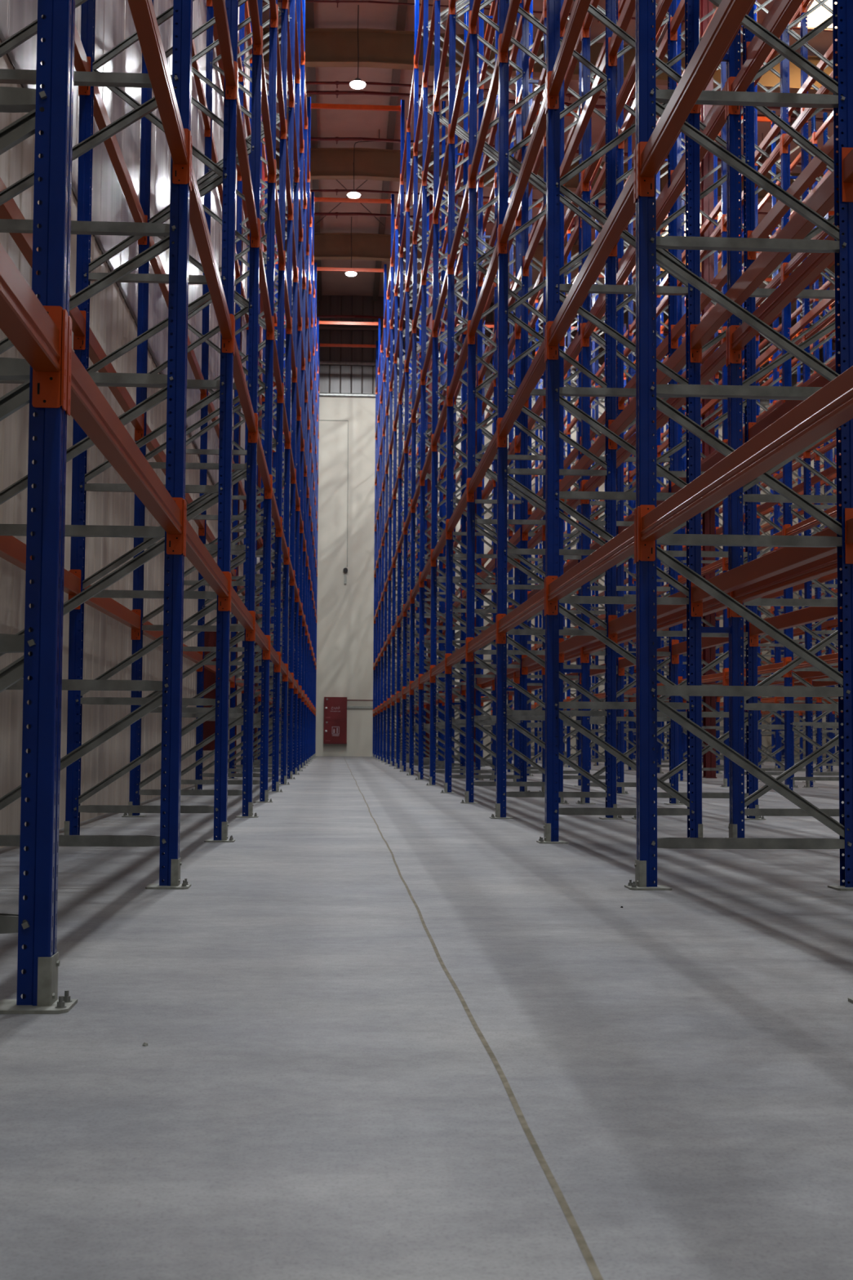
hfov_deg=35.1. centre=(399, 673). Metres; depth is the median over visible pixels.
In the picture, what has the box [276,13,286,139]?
beam
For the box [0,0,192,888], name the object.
frame
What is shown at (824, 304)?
beam
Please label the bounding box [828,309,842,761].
frame
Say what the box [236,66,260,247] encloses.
beam
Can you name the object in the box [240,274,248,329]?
beam
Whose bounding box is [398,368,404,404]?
beam
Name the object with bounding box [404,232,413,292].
beam
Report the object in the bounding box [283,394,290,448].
beam
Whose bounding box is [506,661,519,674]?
beam
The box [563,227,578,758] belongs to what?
frame
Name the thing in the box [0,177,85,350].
beam
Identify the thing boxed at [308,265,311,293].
beam
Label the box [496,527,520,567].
beam
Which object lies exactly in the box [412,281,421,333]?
beam
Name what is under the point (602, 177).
beam
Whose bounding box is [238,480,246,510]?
beam
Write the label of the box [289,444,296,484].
beam
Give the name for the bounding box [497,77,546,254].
beam
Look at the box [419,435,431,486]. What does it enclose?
beam
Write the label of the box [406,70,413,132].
beam
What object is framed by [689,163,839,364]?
beam
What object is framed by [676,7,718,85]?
beam
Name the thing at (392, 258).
beam
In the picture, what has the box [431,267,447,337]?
beam
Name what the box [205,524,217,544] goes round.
beam
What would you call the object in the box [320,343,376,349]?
tie beam
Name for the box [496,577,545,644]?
beam
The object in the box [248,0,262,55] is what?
beam
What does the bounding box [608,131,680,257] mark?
beam
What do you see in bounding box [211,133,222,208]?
beam
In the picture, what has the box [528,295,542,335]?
beam
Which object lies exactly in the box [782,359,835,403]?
beam
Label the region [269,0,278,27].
beam
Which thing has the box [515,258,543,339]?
beam
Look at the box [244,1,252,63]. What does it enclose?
beam
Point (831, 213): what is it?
tie beam
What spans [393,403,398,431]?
beam
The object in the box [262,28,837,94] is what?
beam
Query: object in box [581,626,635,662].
beam
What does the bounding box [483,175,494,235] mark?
beam
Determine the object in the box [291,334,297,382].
beam
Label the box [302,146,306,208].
beam
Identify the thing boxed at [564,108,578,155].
beam
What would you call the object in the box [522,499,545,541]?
beam
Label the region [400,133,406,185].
beam
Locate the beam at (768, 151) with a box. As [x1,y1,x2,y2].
[663,110,800,297]
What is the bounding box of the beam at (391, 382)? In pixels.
[389,360,394,391]
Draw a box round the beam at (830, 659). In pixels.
[784,653,842,677]
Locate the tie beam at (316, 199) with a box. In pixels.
[314,197,391,204]
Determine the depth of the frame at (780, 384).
49.20 m
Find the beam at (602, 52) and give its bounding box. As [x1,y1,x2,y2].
[580,35,607,115]
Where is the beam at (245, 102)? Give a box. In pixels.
[243,82,251,137]
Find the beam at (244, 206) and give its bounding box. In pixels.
[236,181,249,239]
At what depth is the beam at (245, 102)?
25.14 m
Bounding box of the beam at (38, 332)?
[0,243,67,410]
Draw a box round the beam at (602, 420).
[580,410,607,453]
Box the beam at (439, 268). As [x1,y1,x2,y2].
[438,261,440,278]
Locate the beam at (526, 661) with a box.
[521,648,545,674]
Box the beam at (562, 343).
[559,262,605,346]
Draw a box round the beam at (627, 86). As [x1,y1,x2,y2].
[582,57,635,191]
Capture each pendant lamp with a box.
[345,217,356,276]
[347,129,379,198]
[350,4,365,88]
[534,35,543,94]
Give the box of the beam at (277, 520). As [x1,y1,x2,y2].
[271,482,282,537]
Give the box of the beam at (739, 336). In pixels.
[728,226,839,364]
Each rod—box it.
[315,179,367,224]
[336,179,384,226]
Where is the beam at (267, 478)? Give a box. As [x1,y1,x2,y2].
[257,430,272,498]
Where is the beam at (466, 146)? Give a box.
[464,88,484,157]
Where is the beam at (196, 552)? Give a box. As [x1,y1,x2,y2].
[184,501,231,611]
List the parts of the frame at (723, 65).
foot plate, foot plate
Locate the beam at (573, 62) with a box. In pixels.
[543,28,582,146]
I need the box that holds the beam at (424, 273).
[421,221,433,284]
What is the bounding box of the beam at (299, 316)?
[297,269,302,330]
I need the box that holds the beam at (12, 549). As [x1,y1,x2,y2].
[0,535,80,608]
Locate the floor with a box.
[0,755,852,1279]
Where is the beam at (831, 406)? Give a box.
[636,365,852,561]
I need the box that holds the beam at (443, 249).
[441,225,448,258]
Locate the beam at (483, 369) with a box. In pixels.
[478,329,496,385]
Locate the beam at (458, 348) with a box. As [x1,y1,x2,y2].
[453,333,462,372]
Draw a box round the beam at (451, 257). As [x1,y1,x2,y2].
[447,167,468,275]
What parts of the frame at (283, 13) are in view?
foot plate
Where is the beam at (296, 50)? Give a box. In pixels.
[294,2,300,83]
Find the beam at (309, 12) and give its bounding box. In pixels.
[305,0,322,300]
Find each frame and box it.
[0,0,77,1013]
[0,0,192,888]
[64,0,238,842]
[121,0,262,817]
[164,0,277,802]
[191,0,288,791]
[213,0,295,784]
[227,0,301,778]
[238,0,305,774]
[253,114,307,771]
[254,95,311,768]
[268,226,311,765]
[269,191,314,764]
[275,287,315,761]
[279,262,316,760]
[281,351,317,759]
[286,316,319,757]
[287,339,319,756]
[371,341,404,757]
[373,318,404,758]
[377,343,411,759]
[378,264,414,760]
[381,289,421,762]
[385,194,429,764]
[388,217,432,766]
[393,99,445,768]
[400,118,455,772]
[406,0,468,775]
[406,341,430,746]
[413,320,440,753]
[414,0,484,780]
[414,353,447,755]
[422,293,455,761]
[426,0,498,785]
[434,210,462,757]
[436,291,462,763]
[440,0,529,793]
[441,218,485,767]
[452,124,494,769]
[460,0,568,804]
[464,121,514,772]
[480,0,533,776]
[488,0,543,780]
[488,353,515,758]
[489,0,623,819]
[511,351,542,760]
[513,0,582,786]
[530,293,542,755]
[530,384,542,753]
[533,299,570,764]
[536,0,702,843]
[536,337,565,759]
[539,0,628,794]
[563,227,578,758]
[563,277,595,762]
[564,233,607,767]
[564,368,577,756]
[575,0,684,804]
[575,315,604,764]
[588,106,635,770]
[592,199,633,765]
[617,154,663,773]
[617,266,657,768]
[623,324,635,755]
[624,0,852,890]
[626,353,635,758]
[631,4,765,820]
[653,22,689,767]
[653,132,686,762]
[660,271,689,760]
[662,352,669,759]
[663,436,669,755]
[664,422,686,754]
[668,144,723,773]
[676,0,724,781]
[684,296,721,764]
[700,271,724,762]
[712,0,760,768]
[717,204,748,759]
[720,0,799,787]
[725,14,844,837]
[738,226,782,768]
[742,341,762,764]
[746,327,775,758]
[747,1,815,782]
[760,235,784,759]
[760,367,784,754]
[768,360,799,762]
[771,111,822,771]
[778,331,805,760]
[780,0,843,790]
[794,253,828,768]
[796,275,829,759]
[800,0,843,787]
[812,353,839,756]
[813,130,843,772]
[822,112,839,771]
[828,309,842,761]
[835,302,840,743]
[848,997,852,1003]
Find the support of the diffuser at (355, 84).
attached to the pendant lamp at (357, 84)
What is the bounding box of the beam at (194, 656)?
[182,643,203,671]
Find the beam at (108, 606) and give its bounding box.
[82,576,141,639]
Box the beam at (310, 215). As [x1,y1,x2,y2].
[309,195,311,226]
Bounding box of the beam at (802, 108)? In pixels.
[801,64,837,122]
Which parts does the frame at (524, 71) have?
foot plate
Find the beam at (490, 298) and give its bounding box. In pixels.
[482,281,493,325]
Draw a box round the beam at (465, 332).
[463,280,477,334]
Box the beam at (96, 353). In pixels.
[87,320,144,441]
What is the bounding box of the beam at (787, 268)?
[782,222,834,282]
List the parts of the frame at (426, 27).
foot plate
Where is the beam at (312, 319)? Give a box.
[311,292,313,327]
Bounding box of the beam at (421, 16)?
[413,0,423,68]
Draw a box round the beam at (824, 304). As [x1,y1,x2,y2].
[788,288,839,341]
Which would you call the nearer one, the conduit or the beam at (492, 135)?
the beam at (492, 135)
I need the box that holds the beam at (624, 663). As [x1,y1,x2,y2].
[618,645,669,675]
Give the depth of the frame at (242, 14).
23.27 m
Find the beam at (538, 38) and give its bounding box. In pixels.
[515,2,543,114]
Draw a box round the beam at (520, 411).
[507,411,520,435]
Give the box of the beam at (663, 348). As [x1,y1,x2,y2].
[618,332,670,409]
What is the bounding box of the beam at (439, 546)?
[431,528,445,566]
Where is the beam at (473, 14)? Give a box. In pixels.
[469,0,481,34]
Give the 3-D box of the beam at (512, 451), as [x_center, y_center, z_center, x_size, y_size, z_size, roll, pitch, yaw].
[1.742,-3.430,22.052,0.082,0.268,2.783,1,-3,-3]
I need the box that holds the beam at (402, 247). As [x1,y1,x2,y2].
[400,213,405,257]
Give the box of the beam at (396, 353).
[394,328,399,363]
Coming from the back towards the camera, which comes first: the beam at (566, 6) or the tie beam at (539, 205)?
the tie beam at (539, 205)
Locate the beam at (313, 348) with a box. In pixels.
[312,327,315,355]
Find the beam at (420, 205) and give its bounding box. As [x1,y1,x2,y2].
[413,183,422,244]
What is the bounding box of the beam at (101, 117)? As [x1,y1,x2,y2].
[91,86,147,245]
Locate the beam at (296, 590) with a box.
[294,578,298,602]
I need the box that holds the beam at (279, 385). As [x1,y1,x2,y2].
[273,335,284,403]
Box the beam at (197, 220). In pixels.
[189,135,234,354]
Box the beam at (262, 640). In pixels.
[254,622,270,659]
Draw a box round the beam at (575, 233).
[564,219,578,263]
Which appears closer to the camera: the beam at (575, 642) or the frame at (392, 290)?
the beam at (575, 642)
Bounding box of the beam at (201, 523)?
[185,493,204,536]
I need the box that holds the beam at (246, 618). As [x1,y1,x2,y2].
[230,573,255,640]
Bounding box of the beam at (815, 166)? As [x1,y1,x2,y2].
[747,133,838,259]
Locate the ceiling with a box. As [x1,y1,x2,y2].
[262,0,838,319]
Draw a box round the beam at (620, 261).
[617,173,669,271]
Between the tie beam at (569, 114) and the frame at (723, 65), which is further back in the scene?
the tie beam at (569, 114)
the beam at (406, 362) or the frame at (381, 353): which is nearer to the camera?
the beam at (406, 362)
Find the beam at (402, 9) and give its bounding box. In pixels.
[373,0,407,301]
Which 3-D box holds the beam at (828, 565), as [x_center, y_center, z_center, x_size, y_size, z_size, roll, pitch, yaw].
[2.384,-0.584,7.913,0.082,0.268,2.783,1,-3,-3]
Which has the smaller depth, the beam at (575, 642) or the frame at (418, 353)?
the beam at (575, 642)
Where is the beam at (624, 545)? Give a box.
[545,508,636,615]
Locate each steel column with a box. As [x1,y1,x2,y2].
[228,6,245,773]
[268,167,276,755]
[422,170,433,757]
[471,16,479,774]
[700,0,716,777]
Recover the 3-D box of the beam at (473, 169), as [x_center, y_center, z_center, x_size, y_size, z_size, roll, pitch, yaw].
[0.880,-5.611,13.697,0.082,0.268,2.783,1,-3,-3]
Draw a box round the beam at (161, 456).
[146,422,165,475]
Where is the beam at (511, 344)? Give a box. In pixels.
[493,328,515,386]
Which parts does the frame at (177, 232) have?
foot plate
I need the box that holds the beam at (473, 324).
[467,227,497,344]
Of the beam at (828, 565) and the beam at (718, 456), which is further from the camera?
the beam at (718, 456)
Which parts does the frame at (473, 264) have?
foot plate, foot plate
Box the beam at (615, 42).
[608,0,635,66]
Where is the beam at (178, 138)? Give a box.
[127,0,191,186]
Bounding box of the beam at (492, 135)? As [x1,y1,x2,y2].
[479,107,497,187]
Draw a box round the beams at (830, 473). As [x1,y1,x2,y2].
[204,0,852,717]
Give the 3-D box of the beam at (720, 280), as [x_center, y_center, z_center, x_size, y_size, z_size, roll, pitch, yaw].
[3.143,-3.827,13.719,0.082,0.268,2.783,1,-3,-3]
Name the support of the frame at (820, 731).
on the floor
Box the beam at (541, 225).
[522,204,546,276]
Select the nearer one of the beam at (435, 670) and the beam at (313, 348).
the beam at (435, 670)
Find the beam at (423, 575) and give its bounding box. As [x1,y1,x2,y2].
[419,550,431,586]
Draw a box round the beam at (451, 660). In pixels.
[444,638,466,674]
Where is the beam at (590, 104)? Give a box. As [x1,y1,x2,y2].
[560,42,607,186]
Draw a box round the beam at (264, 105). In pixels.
[261,52,275,183]
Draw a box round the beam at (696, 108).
[689,0,756,115]
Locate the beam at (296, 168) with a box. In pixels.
[293,108,299,183]
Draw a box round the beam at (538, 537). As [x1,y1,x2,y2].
[514,524,542,568]
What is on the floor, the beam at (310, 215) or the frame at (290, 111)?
the frame at (290, 111)
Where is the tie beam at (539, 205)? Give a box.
[483,201,542,208]
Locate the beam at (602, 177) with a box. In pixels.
[580,161,607,227]
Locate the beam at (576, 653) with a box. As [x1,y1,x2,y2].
[542,647,581,675]
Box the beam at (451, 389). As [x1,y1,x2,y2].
[446,322,467,406]
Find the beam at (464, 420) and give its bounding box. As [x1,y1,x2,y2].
[462,379,476,423]
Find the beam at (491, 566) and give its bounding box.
[476,558,495,584]
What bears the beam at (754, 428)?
attached to the frame at (738, 802)
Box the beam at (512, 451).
[493,436,515,487]
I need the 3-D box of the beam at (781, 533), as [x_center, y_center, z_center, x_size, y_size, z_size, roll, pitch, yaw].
[5.085,-1.773,19.325,0.082,0.268,2.783,1,-3,-3]
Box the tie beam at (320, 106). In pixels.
[311,103,400,111]
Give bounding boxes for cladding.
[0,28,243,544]
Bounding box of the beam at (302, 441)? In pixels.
[300,421,304,451]
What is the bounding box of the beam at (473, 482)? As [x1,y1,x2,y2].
[466,420,497,502]
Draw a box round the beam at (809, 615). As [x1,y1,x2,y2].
[749,606,842,646]
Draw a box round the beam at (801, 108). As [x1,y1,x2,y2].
[758,108,801,171]
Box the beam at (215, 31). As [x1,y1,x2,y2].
[213,14,224,92]
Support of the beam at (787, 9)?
attached to the frame
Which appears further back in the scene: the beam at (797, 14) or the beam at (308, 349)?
the beam at (308, 349)
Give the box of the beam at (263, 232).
[261,216,266,254]
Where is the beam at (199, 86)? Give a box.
[191,40,210,137]
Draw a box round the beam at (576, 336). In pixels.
[564,330,578,359]
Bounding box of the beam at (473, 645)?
[466,615,496,662]
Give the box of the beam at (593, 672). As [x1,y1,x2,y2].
[579,657,617,684]
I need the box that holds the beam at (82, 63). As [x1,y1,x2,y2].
[74,25,90,96]
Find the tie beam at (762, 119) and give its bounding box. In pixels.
[699,115,772,124]
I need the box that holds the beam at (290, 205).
[285,121,293,220]
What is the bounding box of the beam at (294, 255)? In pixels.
[292,205,297,282]
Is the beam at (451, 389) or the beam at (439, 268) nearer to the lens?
the beam at (451, 389)
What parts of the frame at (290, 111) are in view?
foot plate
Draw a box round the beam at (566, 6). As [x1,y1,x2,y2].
[560,0,573,36]
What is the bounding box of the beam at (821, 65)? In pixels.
[786,39,837,122]
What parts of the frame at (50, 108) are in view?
foot plate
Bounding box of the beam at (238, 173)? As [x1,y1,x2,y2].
[235,164,241,181]
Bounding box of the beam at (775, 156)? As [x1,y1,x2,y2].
[721,136,781,231]
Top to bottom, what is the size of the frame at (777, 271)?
14.198 m
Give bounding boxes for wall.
[0,0,285,848]
[287,295,836,759]
[290,325,834,405]
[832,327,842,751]
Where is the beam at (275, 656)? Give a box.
[270,643,280,671]
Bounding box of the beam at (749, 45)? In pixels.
[746,0,782,59]
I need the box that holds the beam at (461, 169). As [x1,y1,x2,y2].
[454,152,463,209]
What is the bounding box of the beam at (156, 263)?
[149,236,168,307]
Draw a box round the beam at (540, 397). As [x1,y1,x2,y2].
[528,395,542,417]
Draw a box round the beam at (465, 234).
[463,181,478,245]
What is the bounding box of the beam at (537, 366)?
[497,324,546,448]
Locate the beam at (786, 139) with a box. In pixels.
[781,71,837,154]
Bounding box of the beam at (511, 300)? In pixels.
[497,266,521,338]
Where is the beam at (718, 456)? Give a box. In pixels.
[671,428,746,493]
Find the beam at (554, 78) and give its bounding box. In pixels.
[546,0,591,111]
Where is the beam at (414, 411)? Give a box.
[411,380,420,422]
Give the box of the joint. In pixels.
[343,757,603,1279]
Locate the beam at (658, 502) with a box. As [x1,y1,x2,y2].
[618,486,670,533]
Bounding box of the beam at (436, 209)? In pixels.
[432,138,448,224]
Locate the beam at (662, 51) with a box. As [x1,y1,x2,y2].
[617,22,669,149]
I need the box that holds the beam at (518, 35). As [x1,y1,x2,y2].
[497,15,522,113]
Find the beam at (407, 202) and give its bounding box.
[405,156,413,211]
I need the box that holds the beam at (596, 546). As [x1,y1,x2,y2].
[579,537,605,561]
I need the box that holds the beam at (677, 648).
[671,620,747,663]
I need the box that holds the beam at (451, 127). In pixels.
[448,13,469,144]
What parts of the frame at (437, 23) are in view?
foot plate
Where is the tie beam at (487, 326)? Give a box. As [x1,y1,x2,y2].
[456,324,493,328]
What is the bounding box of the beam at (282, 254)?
[275,162,285,270]
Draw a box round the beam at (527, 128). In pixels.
[523,59,546,146]
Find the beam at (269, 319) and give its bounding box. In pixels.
[258,242,274,340]
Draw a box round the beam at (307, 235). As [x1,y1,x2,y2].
[306,218,309,255]
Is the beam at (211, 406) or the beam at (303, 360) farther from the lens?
the beam at (303, 360)
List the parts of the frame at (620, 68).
foot plate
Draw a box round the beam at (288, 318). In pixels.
[284,256,292,334]
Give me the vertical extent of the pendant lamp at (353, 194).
1.984 m
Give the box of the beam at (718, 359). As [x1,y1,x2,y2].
[653,328,728,430]
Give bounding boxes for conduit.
[330,420,348,567]
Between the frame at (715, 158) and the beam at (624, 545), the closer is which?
the beam at (624, 545)
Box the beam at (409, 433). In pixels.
[404,417,411,453]
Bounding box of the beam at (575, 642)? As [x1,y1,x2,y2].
[559,618,607,662]
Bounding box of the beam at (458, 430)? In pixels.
[453,417,462,453]
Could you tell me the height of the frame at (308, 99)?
15.970 m
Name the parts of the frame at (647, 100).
foot plate, foot plate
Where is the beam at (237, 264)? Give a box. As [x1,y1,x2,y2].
[235,246,239,279]
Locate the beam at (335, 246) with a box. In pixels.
[284,232,839,285]
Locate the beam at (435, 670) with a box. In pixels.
[430,659,444,682]
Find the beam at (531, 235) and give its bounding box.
[528,200,543,247]
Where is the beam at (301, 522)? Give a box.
[299,511,303,533]
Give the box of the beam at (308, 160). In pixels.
[306,141,310,182]
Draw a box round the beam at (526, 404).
[524,367,546,408]
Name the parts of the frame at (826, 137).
foot plate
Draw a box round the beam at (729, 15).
[635,0,754,199]
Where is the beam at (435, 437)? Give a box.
[431,396,446,451]
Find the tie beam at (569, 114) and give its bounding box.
[511,110,577,116]
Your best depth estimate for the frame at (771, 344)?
49.32 m
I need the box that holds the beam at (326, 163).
[275,147,823,203]
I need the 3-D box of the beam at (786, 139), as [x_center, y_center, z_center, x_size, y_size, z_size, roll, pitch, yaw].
[5.259,-7.193,16.790,0.082,0.268,2.783,1,-3,-3]
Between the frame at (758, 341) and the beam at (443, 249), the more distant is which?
the frame at (758, 341)
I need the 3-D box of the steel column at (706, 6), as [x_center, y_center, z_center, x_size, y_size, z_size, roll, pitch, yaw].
[5.957,-6.555,26.012,0.200,17.110,0.280,1,-3,-3]
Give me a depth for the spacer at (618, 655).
12.06 m
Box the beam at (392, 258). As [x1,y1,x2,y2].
[390,230,395,266]
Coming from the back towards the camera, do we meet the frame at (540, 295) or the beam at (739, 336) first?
the frame at (540, 295)
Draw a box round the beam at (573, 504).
[542,481,581,541]
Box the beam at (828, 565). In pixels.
[729,552,842,617]
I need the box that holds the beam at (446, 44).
[433,11,448,112]
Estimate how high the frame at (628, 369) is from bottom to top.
15.970 m
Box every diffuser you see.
[345,271,356,276]
[347,192,360,198]
[350,80,365,88]
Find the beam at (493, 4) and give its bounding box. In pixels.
[484,0,495,56]
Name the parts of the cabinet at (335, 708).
door, door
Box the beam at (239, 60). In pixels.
[237,35,243,81]
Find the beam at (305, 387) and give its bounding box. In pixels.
[304,372,307,402]
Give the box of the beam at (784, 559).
[690,516,841,617]
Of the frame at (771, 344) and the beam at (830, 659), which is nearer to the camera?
the beam at (830, 659)
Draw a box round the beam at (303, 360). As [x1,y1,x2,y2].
[301,334,305,369]
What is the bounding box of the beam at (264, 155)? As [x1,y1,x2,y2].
[262,138,267,181]
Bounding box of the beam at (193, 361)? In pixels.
[186,335,206,400]
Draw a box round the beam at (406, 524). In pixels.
[403,506,410,534]
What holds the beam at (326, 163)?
attached to the wall at (107, 642)
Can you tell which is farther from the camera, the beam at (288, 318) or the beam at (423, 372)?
the beam at (423, 372)
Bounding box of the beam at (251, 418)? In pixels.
[233,317,257,443]
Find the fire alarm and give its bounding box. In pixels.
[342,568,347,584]
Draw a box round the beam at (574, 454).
[564,448,578,469]
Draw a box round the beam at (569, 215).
[542,171,582,277]
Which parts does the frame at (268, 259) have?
foot plate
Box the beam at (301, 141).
[299,91,304,152]
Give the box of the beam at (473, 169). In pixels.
[468,38,498,188]
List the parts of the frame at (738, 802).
foot plate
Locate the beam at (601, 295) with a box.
[580,284,607,325]
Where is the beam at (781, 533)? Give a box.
[723,525,783,570]
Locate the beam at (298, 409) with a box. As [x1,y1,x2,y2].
[296,382,301,421]
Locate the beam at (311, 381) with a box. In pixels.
[310,362,312,390]
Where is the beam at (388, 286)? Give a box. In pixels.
[386,266,391,299]
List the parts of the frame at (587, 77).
foot plate, foot plate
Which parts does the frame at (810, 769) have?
foot plate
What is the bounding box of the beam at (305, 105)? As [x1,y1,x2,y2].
[303,66,307,128]
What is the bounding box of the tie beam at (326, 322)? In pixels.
[319,320,378,326]
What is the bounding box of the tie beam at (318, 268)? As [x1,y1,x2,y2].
[316,266,383,272]
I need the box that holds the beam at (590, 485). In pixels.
[581,432,635,504]
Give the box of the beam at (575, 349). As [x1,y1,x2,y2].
[542,325,581,408]
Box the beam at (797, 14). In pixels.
[754,4,800,87]
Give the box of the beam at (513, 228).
[493,218,515,287]
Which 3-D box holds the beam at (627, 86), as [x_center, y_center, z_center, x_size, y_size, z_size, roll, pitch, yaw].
[2.156,-5.598,13.758,0.082,0.268,2.783,1,-3,-3]
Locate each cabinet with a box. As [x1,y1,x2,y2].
[200,631,216,750]
[323,697,346,743]
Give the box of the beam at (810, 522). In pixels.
[783,503,841,535]
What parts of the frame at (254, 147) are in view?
foot plate, foot plate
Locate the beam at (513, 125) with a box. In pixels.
[494,100,515,187]
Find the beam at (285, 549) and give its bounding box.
[281,528,289,564]
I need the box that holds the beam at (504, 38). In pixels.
[498,0,520,64]
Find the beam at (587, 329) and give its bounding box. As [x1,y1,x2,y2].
[581,246,635,347]
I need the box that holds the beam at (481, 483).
[478,459,493,487]
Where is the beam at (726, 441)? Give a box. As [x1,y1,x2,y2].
[722,400,782,444]
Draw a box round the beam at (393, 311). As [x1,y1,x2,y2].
[390,297,394,328]
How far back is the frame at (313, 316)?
40.06 m
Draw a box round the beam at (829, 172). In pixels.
[787,170,831,222]
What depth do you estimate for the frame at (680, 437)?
23.62 m
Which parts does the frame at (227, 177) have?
foot plate, foot plate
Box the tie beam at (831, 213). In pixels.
[790,210,834,215]
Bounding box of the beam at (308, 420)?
[306,406,310,430]
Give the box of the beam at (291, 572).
[288,551,294,585]
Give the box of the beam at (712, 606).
[653,592,728,631]
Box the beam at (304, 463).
[303,451,306,476]
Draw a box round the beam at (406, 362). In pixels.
[404,328,412,372]
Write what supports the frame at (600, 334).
on the floor
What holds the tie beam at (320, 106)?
attached to the frame at (308, 99)
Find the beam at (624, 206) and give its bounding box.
[546,148,635,360]
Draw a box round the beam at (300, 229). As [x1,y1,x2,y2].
[298,183,302,241]
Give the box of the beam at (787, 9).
[727,0,803,116]
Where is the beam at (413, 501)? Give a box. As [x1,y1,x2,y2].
[410,480,420,512]
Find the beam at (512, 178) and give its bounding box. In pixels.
[508,138,521,199]
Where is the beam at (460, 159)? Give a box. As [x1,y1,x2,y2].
[455,142,463,186]
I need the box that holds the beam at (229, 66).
[212,0,238,102]
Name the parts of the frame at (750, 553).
foot plate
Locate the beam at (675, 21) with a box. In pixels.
[670,0,687,40]
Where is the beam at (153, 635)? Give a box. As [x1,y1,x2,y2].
[142,621,163,645]
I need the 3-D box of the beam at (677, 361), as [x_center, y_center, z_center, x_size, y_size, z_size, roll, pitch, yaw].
[1.987,-2.213,10.779,0.082,0.268,2.783,1,-3,-3]
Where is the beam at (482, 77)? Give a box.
[479,0,497,89]
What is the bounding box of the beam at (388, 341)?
[386,328,390,357]
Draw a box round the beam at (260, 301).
[259,293,264,319]
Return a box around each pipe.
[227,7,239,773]
[262,0,832,31]
[266,80,833,113]
[267,66,833,124]
[275,137,808,167]
[277,189,831,217]
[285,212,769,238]
[291,315,839,342]
[346,699,386,701]
[346,706,391,708]
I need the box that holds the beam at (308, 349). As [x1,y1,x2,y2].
[307,336,311,362]
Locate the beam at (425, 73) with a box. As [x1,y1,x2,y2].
[422,0,434,87]
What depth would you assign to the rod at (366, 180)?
43.77 m
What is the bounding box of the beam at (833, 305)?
[812,301,839,324]
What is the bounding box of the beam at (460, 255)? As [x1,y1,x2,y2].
[454,244,462,288]
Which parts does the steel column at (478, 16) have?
marker plate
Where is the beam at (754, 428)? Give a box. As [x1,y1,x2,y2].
[748,364,839,440]
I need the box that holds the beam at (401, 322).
[399,280,405,330]
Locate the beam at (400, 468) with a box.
[398,448,404,478]
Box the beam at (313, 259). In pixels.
[313,258,315,297]
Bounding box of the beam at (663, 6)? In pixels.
[652,0,672,40]
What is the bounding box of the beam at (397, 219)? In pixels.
[395,188,399,229]
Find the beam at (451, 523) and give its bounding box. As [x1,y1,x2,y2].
[445,480,466,539]
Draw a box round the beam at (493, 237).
[478,219,496,286]
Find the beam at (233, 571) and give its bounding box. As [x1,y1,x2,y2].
[231,568,235,581]
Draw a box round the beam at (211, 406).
[208,391,219,439]
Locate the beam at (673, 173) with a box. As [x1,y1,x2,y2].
[670,47,745,185]
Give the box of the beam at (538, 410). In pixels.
[515,395,542,453]
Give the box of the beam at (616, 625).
[608,582,688,643]
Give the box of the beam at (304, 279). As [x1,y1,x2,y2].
[302,246,306,289]
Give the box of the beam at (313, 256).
[311,217,314,265]
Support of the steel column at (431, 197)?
on the floor
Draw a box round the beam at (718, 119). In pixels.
[653,81,727,231]
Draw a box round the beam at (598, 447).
[559,426,607,502]
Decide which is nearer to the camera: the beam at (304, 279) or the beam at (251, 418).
the beam at (251, 418)
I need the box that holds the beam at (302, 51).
[300,0,305,66]
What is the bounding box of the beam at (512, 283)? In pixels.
[510,273,515,289]
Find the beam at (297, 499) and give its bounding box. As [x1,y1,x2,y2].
[295,479,300,511]
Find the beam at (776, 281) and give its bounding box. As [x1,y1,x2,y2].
[722,264,782,343]
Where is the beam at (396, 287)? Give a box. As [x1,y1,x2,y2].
[394,251,399,296]
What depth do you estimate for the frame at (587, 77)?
15.00 m
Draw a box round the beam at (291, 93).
[287,16,294,108]
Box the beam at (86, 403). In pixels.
[66,315,185,555]
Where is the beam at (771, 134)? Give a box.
[738,116,780,183]
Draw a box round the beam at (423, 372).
[420,321,432,385]
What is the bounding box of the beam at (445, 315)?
[441,302,447,331]
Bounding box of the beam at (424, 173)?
[422,110,433,186]
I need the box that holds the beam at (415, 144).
[413,83,422,156]
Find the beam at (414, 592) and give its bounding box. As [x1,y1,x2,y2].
[409,573,419,603]
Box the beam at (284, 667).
[280,659,288,681]
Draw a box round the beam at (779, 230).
[742,226,781,274]
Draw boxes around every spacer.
[527,679,542,684]
[528,80,539,84]
[563,668,582,673]
[616,653,635,657]
[701,625,731,635]
[721,52,728,63]
[790,176,798,179]
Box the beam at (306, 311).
[305,297,308,328]
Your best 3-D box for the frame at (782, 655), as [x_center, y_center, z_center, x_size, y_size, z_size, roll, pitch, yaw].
[10.527,-5.366,37.975,1.178,15.970,0.146,1,-3,-3]
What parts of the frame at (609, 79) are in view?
foot plate, foot plate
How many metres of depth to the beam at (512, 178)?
19.18 m
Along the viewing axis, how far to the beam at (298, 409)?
25.48 m
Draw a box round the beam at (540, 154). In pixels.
[515,138,543,226]
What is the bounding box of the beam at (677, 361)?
[608,333,688,449]
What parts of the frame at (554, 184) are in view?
foot plate, foot plate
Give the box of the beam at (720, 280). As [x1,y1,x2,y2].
[671,251,746,348]

